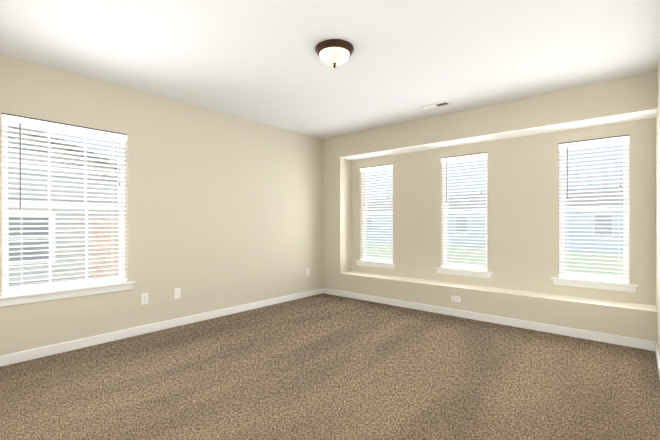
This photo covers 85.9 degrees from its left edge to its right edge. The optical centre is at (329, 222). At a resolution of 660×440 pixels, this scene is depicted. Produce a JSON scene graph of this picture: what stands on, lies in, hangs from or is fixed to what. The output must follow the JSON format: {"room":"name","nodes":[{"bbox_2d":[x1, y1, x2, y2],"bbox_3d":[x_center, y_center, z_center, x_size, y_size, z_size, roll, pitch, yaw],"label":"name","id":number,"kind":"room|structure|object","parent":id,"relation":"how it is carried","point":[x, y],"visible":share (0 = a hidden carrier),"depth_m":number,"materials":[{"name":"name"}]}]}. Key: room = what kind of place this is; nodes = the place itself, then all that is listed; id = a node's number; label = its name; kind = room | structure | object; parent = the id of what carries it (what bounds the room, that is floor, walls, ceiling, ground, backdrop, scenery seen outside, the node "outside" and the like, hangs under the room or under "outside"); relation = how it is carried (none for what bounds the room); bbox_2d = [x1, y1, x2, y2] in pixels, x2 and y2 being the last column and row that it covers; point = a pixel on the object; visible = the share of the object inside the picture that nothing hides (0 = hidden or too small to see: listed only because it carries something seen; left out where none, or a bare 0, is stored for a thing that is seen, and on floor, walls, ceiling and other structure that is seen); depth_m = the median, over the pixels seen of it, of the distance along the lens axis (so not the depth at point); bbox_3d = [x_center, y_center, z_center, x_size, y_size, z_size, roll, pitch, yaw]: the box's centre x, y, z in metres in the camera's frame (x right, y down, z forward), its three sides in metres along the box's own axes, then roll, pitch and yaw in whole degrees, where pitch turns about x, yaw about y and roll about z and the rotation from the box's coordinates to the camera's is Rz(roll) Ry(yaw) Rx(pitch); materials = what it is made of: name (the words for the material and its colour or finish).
{"room":"empty bedroom","nodes":[
{"label":"empty bedroom","id":0,"kind":"room"},
{"bbox_2d":[0,54,322,355],"bbox_3d":[-1.673,-0.109,4.362,0.160,2.620,5.530,0,0,41],"label":"wall","id":1,"kind":"structure","parent":0,"point":[223,210],"depth_m":4.17,"materials":[{"name":"beige paint"}]},
{"bbox_2d":[2,121,124,294],"bbox_3d":[-2.526,-0.155,3.424,0.080,1.545,0.975,0,0,41],"label":"window","id":2,"kind":"structure","parent":1,"relation":"in","point":[4,285],"depth_m":3.36,"materials":[{"name":"white plastic"}]},
{"bbox_2d":[2,113,126,294],"bbox_3d":[-2.459,-0.161,3.367,0.071,1.532,0.971,0,0,41],"label":"window blind","id":3,"kind":"object","parent":2,"relation":"attached to","point":[20,120],"visible":0.92,"depth_m":3.31,"materials":[{"name":"grey plastic"}]},
{"bbox_2d":[0,281,135,306],"bbox_3d":[-2.453,0.660,3.363,0.113,0.084,1.107,0,0,41],"label":"window sill","id":4,"kind":"structure","parent":1,"relation":"attached to","point":[32,297],"depth_m":3.29,"materials":[{"name":"white wood"}]},
{"bbox_2d":[141,293,147,304],"bbox_3d":[-2.008,0.822,3.845,0.009,0.122,0.076,0,0,41],"label":"electrical outlet","id":5,"kind":"object","parent":1,"relation":"attached to","point":[144,298],"visible":1,"depth_m":3.84,"materials":[{"name":"white plastic"}]},
{"bbox_2d":[0,288,322,366],"bbox_3d":[-1.709,1.155,4.190,0.014,0.092,4.900,0,0,41],"label":"baseboard","id":6,"kind":"structure","parent":1,"relation":"attached to","point":[25,355],"depth_m":3.76,"materials":[{"name":"white wood"}]},
{"bbox_2d":[174,288,180,298],"bbox_3d":[-1.772,0.816,4.120,0.008,0.122,0.076,0,0,41],"label":"electrical outlet","id":7,"kind":"object","parent":1,"relation":"attached to","point":[177,292],"visible":1,"depth_m":4.12,"materials":[{"name":"white plastic"}]},
{"bbox_2d":[0,293,659,439],"bbox_3d":[-0.025,1.263,2.946,4.510,0.120,5.530,0,0,41],"label":"floor","id":8,"kind":"structure","parent":0,"point":[323,366],"depth_m":2.66,"materials":[{"name":"carpet"}]},
{"bbox_2d":[0,0,659,138],"bbox_3d":[-0.025,-1.477,2.941,4.510,0.120,5.530,0,0,41],"label":"ceiling","id":9,"kind":"structure","parent":0,"point":[260,61],"depth_m":2.92,"materials":[{"name":"white paint"}]},
{"bbox_2d":[315,39,353,68],"bbox_3d":[0.037,-1.335,2.882,0.314,0.163,0.314,0,0,41],"label":"ceiling light","id":10,"kind":"object","parent":9,"relation":"attached to","point":[334,53],"visible":0.98,"depth_m":2.80,"materials":[{"name":"white glass"}]},
{"bbox_2d":[421,101,451,109],"bbox_3d":[1.279,-1.414,4.280,0.330,0.010,0.150,0,0,41],"label":"ceiling vent","id":11,"kind":"object","parent":9,"relation":"in","point":[437,105],"visible":1,"depth_m":4.26,"materials":[{"name":"white metal"}]},
{"bbox_2d":[323,71,657,341],"bbox_3d":[1.625,-0.110,4.862,4.190,2.620,0.470,0,0,41],"label":"wall","id":12,"kind":"structure","parent":0,"point":[637,93],"depth_m":4.34,"materials":[{"name":"beige paint"}]},
{"bbox_2d":[451,295,460,301],"bbox_3d":[1.617,0.976,4.555,0.122,0.076,0.009,0,0,41],"label":"electrical outlet","id":13,"kind":"object","parent":12,"relation":"attached to","point":[455,298],"visible":1,"depth_m":4.55,"materials":[{"name":"white plastic"}]},
{"bbox_2d":[323,288,654,350],"bbox_3d":[1.467,1.154,4.680,4.162,0.092,0.014,0,0,41],"label":"baseboard","id":14,"kind":"structure","parent":12,"relation":"attached to","point":[606,338],"depth_m":4.11,"materials":[{"name":"white wood"}]},
{"bbox_2d":[340,271,656,311],"bbox_3d":[1.715,0.828,4.680,3.815,0.004,0.310,0,0,41],"label":"wall ledge","id":15,"kind":"object","parent":12,"relation":"attached to","point":[645,307],"visible":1,"depth_m":4.22,"materials":[{"name":"beige paint"}]},
{"bbox_2d":[340,109,656,159],"bbox_3d":[1.715,-1.066,4.677,3.815,0.012,0.310,0,0,41],"label":"soffit","id":16,"kind":"structure","parent":0,"point":[638,115],"depth_m":4.16,"materials":[{"name":"white paint"}]},
{"bbox_2d":[352,117,655,305],"bbox_3d":[1.868,-0.115,4.857,3.815,1.890,0.160,0,0,41],"label":"wall","id":17,"kind":"structure","parent":0,"point":[522,213],"depth_m":4.38,"materials":[{"name":"beige paint"}]},
{"bbox_2d":[355,260,395,268],"bbox_3d":[0.750,0.670,5.739,0.762,0.084,0.113,0,0,41],"label":"window stool","id":18,"kind":"structure","parent":17,"relation":"attached to","point":[376,264],"depth_m":5.70,"materials":[{"name":"white wood"}]},
{"bbox_2d":[362,168,392,262],"bbox_3d":[0.813,-0.147,5.811,0.630,1.550,0.080,0,0,41],"label":"window","id":19,"kind":"structure","parent":17,"relation":"in","point":[363,238],"depth_m":5.95,"materials":[{"name":"white plastic"}]},
{"bbox_2d":[360,164,392,261],"bbox_3d":[0.755,-0.152,5.744,0.626,1.538,0.071,0,0,41],"label":"window blind","id":20,"kind":"object","parent":19,"relation":"attached to","point":[378,167],"visible":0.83,"depth_m":5.74,"materials":[{"name":"grey plastic"}]},
{"bbox_2d":[435,267,492,277],"bbox_3d":[1.815,0.672,4.823,0.762,0.084,0.113,0,0,41],"label":"window sill","id":21,"kind":"structure","parent":17,"relation":"attached to","point":[465,272],"depth_m":4.79,"materials":[{"name":"white wood"}]},
{"bbox_2d":[443,157,486,270],"bbox_3d":[1.878,-0.145,4.895,0.630,1.550,0.080,0,0,41],"label":"window","id":22,"kind":"structure","parent":17,"relation":"in","point":[460,265],"depth_m":4.94,"materials":[{"name":"white plastic"}]},
{"bbox_2d":[441,152,486,269],"bbox_3d":[1.820,-0.151,4.828,0.626,1.538,0.071,0,0,41],"label":"window blind","id":23,"kind":"object","parent":22,"relation":"attached to","point":[463,157],"visible":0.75,"depth_m":4.83,"materials":[{"name":"grey plastic"}]},
{"bbox_2d":[559,137,629,282],"bbox_3d":[2.947,-0.143,3.975,0.630,1.550,0.080,0,0,41],"label":"window","id":24,"kind":"structure","parent":17,"relation":"in","point":[623,253],"depth_m":3.93,"materials":[{"name":"white plastic"}]},
{"bbox_2d":[559,135,629,281],"bbox_3d":[2.889,-0.149,3.908,0.626,1.538,0.071,0,0,41],"label":"window blind","id":25,"kind":"object","parent":24,"relation":"attached to","point":[606,140],"visible":0.9,"depth_m":3.90,"materials":[{"name":"grey plastic"}]},
{"bbox_2d":[551,277,637,292],"bbox_3d":[2.884,0.674,3.904,0.762,0.084,0.113,0,0,41],"label":"window sill","id":26,"kind":"structure","parent":17,"relation":"attached to","point":[601,284],"depth_m":3.86,"materials":[{"name":"white wood"}]},
{"bbox_2d":[656,58,659,355],"bbox_3d":[1.624,-0.104,1.525,0.160,2.620,5.530,0,0,41],"label":"wall","id":27,"kind":"structure","parent":0,"point":[658,210],"depth_m":3.16,"materials":[{"name":"beige paint"}]},
{"bbox_2d":[655,342,659,378],"bbox_3d":[1.457,1.160,1.467,0.014,0.092,4.900,0,0,41],"label":"baseboard","id":28,"kind":"structure","parent":27,"relation":"attached to","point":[657,355],"depth_m":2.96,"materials":[{"name":"white wood"}]},
{"label":"outside","id":29,"kind":"structure","parent":0,"visible":0},
{"bbox_2d":[366,242,625,282],"bbox_3d":[6.470,1.809,13.710,90.000,0.050,90.000,0,0,41],"label":"ground","id":30,"kind":"structure","parent":29,"point":[469,257],"depth_m":17.70,"materials":[{"name":"green plant"}]},
{"bbox_2d":[7,126,120,294],"bbox_3d":[-10.791,-0.604,6.788,7.450,4.800,12.700,0,0,41],"label":"house","id":31,"kind":"structure","parent":30,"relation":"on","point":[54,237],"depth_m":7.48,"materials":[{"name":"grey"}]},
{"bbox_2d":[366,187,622,253],"bbox_3d":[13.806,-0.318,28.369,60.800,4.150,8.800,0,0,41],"label":"house","id":32,"kind":"structure","parent":30,"relation":"on","point":[568,224],"depth_m":22.97,"materials":[{"name":"blue"}]}
]}

